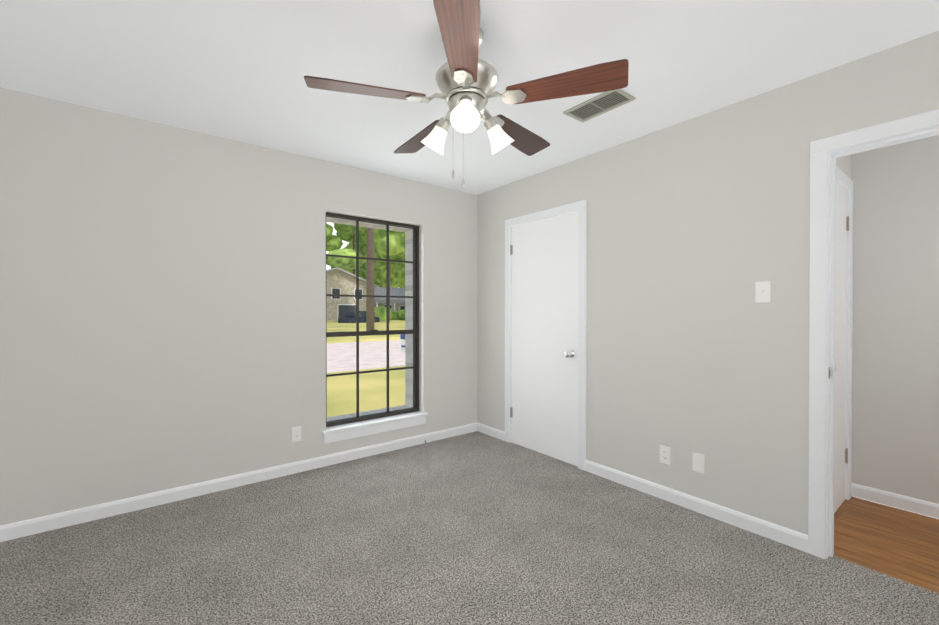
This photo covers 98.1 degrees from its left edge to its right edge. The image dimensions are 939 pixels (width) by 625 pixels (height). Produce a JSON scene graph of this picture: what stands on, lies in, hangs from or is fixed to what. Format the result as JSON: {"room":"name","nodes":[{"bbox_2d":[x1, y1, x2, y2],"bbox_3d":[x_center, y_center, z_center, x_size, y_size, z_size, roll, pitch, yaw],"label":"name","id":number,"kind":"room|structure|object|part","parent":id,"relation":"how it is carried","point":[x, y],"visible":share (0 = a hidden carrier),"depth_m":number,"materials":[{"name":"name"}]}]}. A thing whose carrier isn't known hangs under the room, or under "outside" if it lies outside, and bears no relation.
{"room":"empty bedroom","nodes":[
{"label":"empty bedroom","id":0,"kind":"room"},
{"bbox_2d":[0,87,476,524],"bbox_3d":[-0.870,-0.001,3.567,4.642,2.440,0.140,0,0,-38],"label":"wall","id":1,"kind":"structure","parent":0,"point":[162,306],"depth_m":2.65,"materials":[{"name":"white paint"}]},
{"bbox_2d":[0,423,476,541],"bbox_3d":[-1.236,1.178,3.192,3.354,0.085,0.013,0,0,-38],"label":"baseboard","id":2,"kind":"structure","parent":1,"relation":"attached to","point":[19,529],"depth_m":2.74,"materials":[{"name":"white wood"}]},
{"bbox_2d":[292,426,300,441],"bbox_3d":[-1.325,0.924,3.124,0.070,0.115,0.009,0,0,-38],"label":"outlet","id":3,"kind":"object","parent":1,"relation":"attached to","point":[296,433],"visible":1,"depth_m":3.12,"materials":[{"name":"white plastic"}]},
{"bbox_2d":[326,212,418,426],"bbox_3d":[-0.857,0.051,3.625,0.910,1.765,0.066,0,0,-38],"label":"window","id":4,"kind":"structure","parent":1,"relation":"in","point":[387,332],"depth_m":3.70,"materials":[{"name":"brown metal"}]},
{"bbox_2d":[322,411,427,443],"bbox_3d":[-0.805,0.986,3.564,0.980,0.106,0.110,0,0,-38],"label":"window sill","id":5,"kind":"structure","parent":1,"relation":"attached to","point":[331,434],"depth_m":3.50,"materials":[{"name":"white wood"}]},
{"bbox_2d":[326,217,412,420],"bbox_3d":[-0.953,0.098,3.675,10.642,3.240,0.130,0,0,-38],"label":"brick wall","id":6,"kind":"structure","parent":0,"point":[408,309],"depth_m":3.92,"materials":[{"name":"grey brick"}]},
{"bbox_2d":[0,431,938,624],"bbox_3d":[0.201,1.282,1.398,3.414,0.100,4.610,0,0,-38],"label":"floor carpet","id":7,"kind":"object","parent":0,"point":[476,528],"visible":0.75,"depth_m":2.02,"materials":[{"name":"grey carpet"}]},
{"bbox_2d":[0,0,938,194],"bbox_3d":[0.584,-1.270,1.695,4.642,0.120,4.870,0,0,-38],"label":"ceiling","id":8,"kind":"structure","parent":0,"point":[237,70],"depth_m":1.95,"materials":[{"name":"white paint"}]},
{"bbox_2d":[304,0,628,187],"bbox_3d":[-0.024,-0.869,1.808,1.276,0.683,1.245,0,0,-38],"label":"ceiling fan","id":9,"kind":"object","parent":8,"relation":"hanging from","point":[466,79],"visible":1,"depth_m":1.65,"materials":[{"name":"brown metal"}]},
{"bbox_3d":[-0.417,-0.910,1.662,0.470,0.006,0.142,0,13,-15],"label":"blade","id":10,"kind":"part","parent":9,"relation":"part of","materials":[{"name":"brown wood"}]},
{"label":"blade","id":11,"kind":"part","parent":9,"relation":"part of","materials":[{"name":"brown wood"}]},
{"label":"blade","id":12,"kind":"part","parent":9,"relation":"part of","materials":[{"name":"brown wood"}]},
{"bbox_3d":[0.250,-0.913,2.102,0.142,0.006,0.470,-16,-10,38],"label":"blade","id":13,"kind":"part","parent":9,"relation":"part of","materials":[{"name":"brown wood"}]},
{"bbox_3d":[0.382,-0.910,1.626,0.470,0.006,0.142,0,-13,21],"label":"blade","id":14,"kind":"part","parent":9,"relation":"part of","materials":[{"name":"brown wood"}]},
{"bbox_2d":[563,89,635,121],"bbox_3d":[0.749,-1.208,2.375,0.195,0.010,0.360,0,0,-38],"label":"ceiling vent","id":15,"kind":"object","parent":8,"relation":"in","point":[599,104],"visible":0.98,"depth_m":2.37,"materials":[{"name":"beige metal"}]},
{"bbox_2d":[477,31,938,534],"bbox_3d":[1.547,0.005,2.440,0.120,2.440,4.610,0,0,-38],"label":"wall","id":16,"kind":"structure","parent":0,"point":[698,227],"depth_m":2.47,"materials":[{"name":"white paint"}]},
{"bbox_2d":[477,422,504,440],"bbox_3d":[0.210,1.173,4.054,0.013,0.085,0.431,0,0,-38],"label":"baseboard","id":17,"kind":"structure","parent":16,"relation":"attached to","point":[491,431],"depth_m":4.04,"materials":[{"name":"white wood"}]},
{"bbox_2d":[510,211,577,466],"bbox_3d":[0.612,0.201,3.517,0.106,2.028,0.776,0,0,-38],"label":"closet door","id":18,"kind":"structure","parent":16,"relation":"in","point":[544,407],"depth_m":3.49,"materials":[{"name":"white wood"}]},
{"bbox_2d":[505,200,586,470],"bbox_3d":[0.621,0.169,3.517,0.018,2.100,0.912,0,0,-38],"label":"trim","id":19,"kind":"structure","parent":16,"relation":"attached to","point":[580,207],"depth_m":3.20,"materials":[{"name":"white wood"}]},
{"bbox_2d":[660,445,669,464],"bbox_3d":[1.284,0.929,2.678,0.009,0.115,0.070,0,0,-38],"label":"outlet","id":20,"kind":"object","parent":16,"relation":"attached to","point":[665,454],"visible":1,"depth_m":2.67,"materials":[{"name":"white plastic"}]},
{"bbox_2d":[585,460,807,552],"bbox_3d":[1.321,1.182,2.628,0.013,0.085,1.361,0,0,-38],"label":"baseboard","id":21,"kind":"structure","parent":16,"relation":"attached to","point":[781,534],"depth_m":2.47,"materials":[{"name":"white wood"}]},
{"bbox_2d":[692,452,703,473],"bbox_3d":[1.412,0.922,2.515,0.007,0.115,0.070,0,0,-38],"label":"electrical outlet plate","id":22,"kind":"object","parent":16,"relation":"attached to","point":[697,462],"visible":1,"depth_m":2.52,"materials":[{"name":"white plastic"}]},
{"bbox_2d":[755,281,770,302],"bbox_3d":[1.612,-0.117,2.243,0.018,0.115,0.070,0,0,-38],"label":"light switch","id":23,"kind":"object","parent":16,"relation":"attached to","point":[762,291],"visible":1,"depth_m":2.25,"materials":[{"name":"white plastic"}]},
{"bbox_2d":[808,109,938,558],"bbox_3d":[2.394,0.178,2.063,1.028,2.100,1.068,0,0,-38],"label":"door frame","id":24,"kind":"structure","parent":16,"relation":"attached to","point":[820,149],"depth_m":2.05,"materials":[{"name":"white wood"}]},
{"bbox_2d":[836,155,850,178],"bbox_3d":[2.166,0.005,2.498,0.928,2.440,0.100,0,0,-38],"label":"wall","id":25,"kind":"structure","parent":0,"point":[843,163],"depth_m":2.63,"materials":[{"name":"white paint"}]},
{"bbox_2d":[834,182,848,512],"bbox_3d":[2.190,0.211,2.434,0.763,2.035,0.106,0,0,-38],"label":"hall door","id":26,"kind":"structure","parent":25,"relation":"in","point":[840,450],"depth_m":2.58,"materials":[{"name":"white wood"}]},
{"bbox_2d":[833,496,938,592],"bbox_3d":[2.732,1.283,1.730,0.988,0.094,2.020,0,0,-38],"label":"floor","id":27,"kind":"structure","parent":0,"point":[900,544],"depth_m":2.21,"materials":[{"name":"brown wood"}]},
{"bbox_2d":[851,135,938,503],"bbox_3d":[2.373,0.002,3.084,0.120,2.440,4.610,0,0,-38],"label":"wall","id":28,"kind":"structure","parent":0,"point":[895,387],"depth_m":2.57,"materials":[{"name":"white paint"}]},
{"bbox_2d":[852,483,938,518],"bbox_3d":[3.148,1.186,1.990,0.013,0.085,1.920,0,0,-38],"label":"baseboard","id":29,"kind":"structure","parent":28,"relation":"attached to","point":[915,505],"depth_m":2.57,"materials":[{"name":"white wood"}]},
{"label":"outside","id":30,"kind":"structure","parent":0,"visible":0},
{"bbox_2d":[327,340,404,372],"bbox_3d":[21.331,1.486,37.329,240.000,0.001,10.300,0,0,-38],"label":"road","id":31,"kind":"structure","parent":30,"point":[369,359],"depth_m":15.66,"materials":[{"name":"concrete"}]},
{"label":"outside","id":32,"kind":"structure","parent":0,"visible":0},
{"bbox_2d":[326,320,404,343],"bbox_3d":[-13.046,0.443,130.220,380.000,0.970,178.500,0,0,-38],"label":"lawn","id":33,"kind":"structure","parent":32,"point":[332,326],"depth_m":29.85,"materials":[{"name":"green plant"}]},
{"bbox_2d":[338,311,379,322],"bbox_3d":[-11.924,0.590,44.174,1.960,1.691,4.400,0,0,32],"label":"car","id":34,"kind":"object","parent":33,"relation":"on","point":[347,318],"depth_m":42.91,"materials":[{"name":"blue paint"}]},
{"bbox_2d":[326,223,391,274],"bbox_3d":[-19.123,-12.247,66.466,14.846,26.471,14.651,0,0,-38],"label":"tree","id":35,"kind":"object","parent":33,"relation":"on","point":[333,242],"depth_m":63.62,"materials":[{"name":"green plant"}]},
{"bbox_2d":[326,267,404,320],"bbox_3d":[-13.379,-2.456,60.585,26.900,7.000,10.250,0,0,-38],"label":"house","id":36,"kind":"structure","parent":33,"relation":"on","point":[337,281],"depth_m":53.13,"materials":[{"name":"stone"}]},
{"bbox_2d":[366,228,374,330],"bbox_3d":[-7.260,-12.411,26.337,11.949,27.873,13.175,0,0,-38],"label":"tree","id":37,"kind":"object","parent":33,"relation":"on","point":[370,283],"depth_m":25.80,"materials":[{"name":"brown plant"}]},
{"bbox_2d":[349,241,404,287],"bbox_3d":[-17.947,-14.449,82.075,14.998,30.608,16.306,0,0,-38],"label":"tree","id":38,"kind":"object","parent":33,"relation":"on","point":[380,277],"depth_m":76.97,"materials":[{"name":"green plant"}]},
{"bbox_2d":[366,228,404,322],"bbox_3d":[-8.374,-9.630,44.664,9.202,21.662,8.766,0,0,-38],"label":"tree","id":39,"kind":"object","parent":33,"relation":"on","point":[394,236],"depth_m":41.66,"materials":[{"name":"green plant"}]},
{"bbox_2d":[374,306,404,319],"bbox_3d":[-8.596,-0.034,54.973,8.161,3.159,7.941,0,0,-38],"label":"shrubs","id":40,"kind":"object","parent":33,"relation":"on","point":[395,315],"depth_m":54.11,"materials":[{"name":"green plant"}]},
{"bbox_2d":[377,254,404,270],"bbox_3d":[-10.517,-11.617,62.509,10.321,25.321,10.807,0,0,-38],"label":"tree","id":41,"kind":"object","parent":33,"relation":"on","point":[399,266],"depth_m":59.91,"materials":[{"name":"green plant"}]},
{"bbox_2d":[397,239,404,255],"bbox_3d":[-5.019,-10.616,54.847,13.013,23.470,9.128,0,0,-38],"label":"tree","id":42,"kind":"object","parent":33,"relation":"on","point":[402,253],"depth_m":50.67,"materials":[{"name":"green plant"}]},
{"bbox_2d":[327,366,404,416],"bbox_3d":[26.902,1.509,30.184,240.000,0.001,7.820,0,0,-38],"label":"lawn","id":43,"kind":"structure","parent":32,"point":[342,405],"depth_m":8.56,"materials":[{"name":"green plant"}]},
{"bbox_2d":[400,334,404,351],"bbox_3d":[-1.940,1.067,12.177,0.040,1.100,0.520,0,0,-38],"label":"sign","id":44,"kind":"object","parent":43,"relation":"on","point":[402,342],"depth_m":12.26,"materials":[{"name":"white"}]}
]}

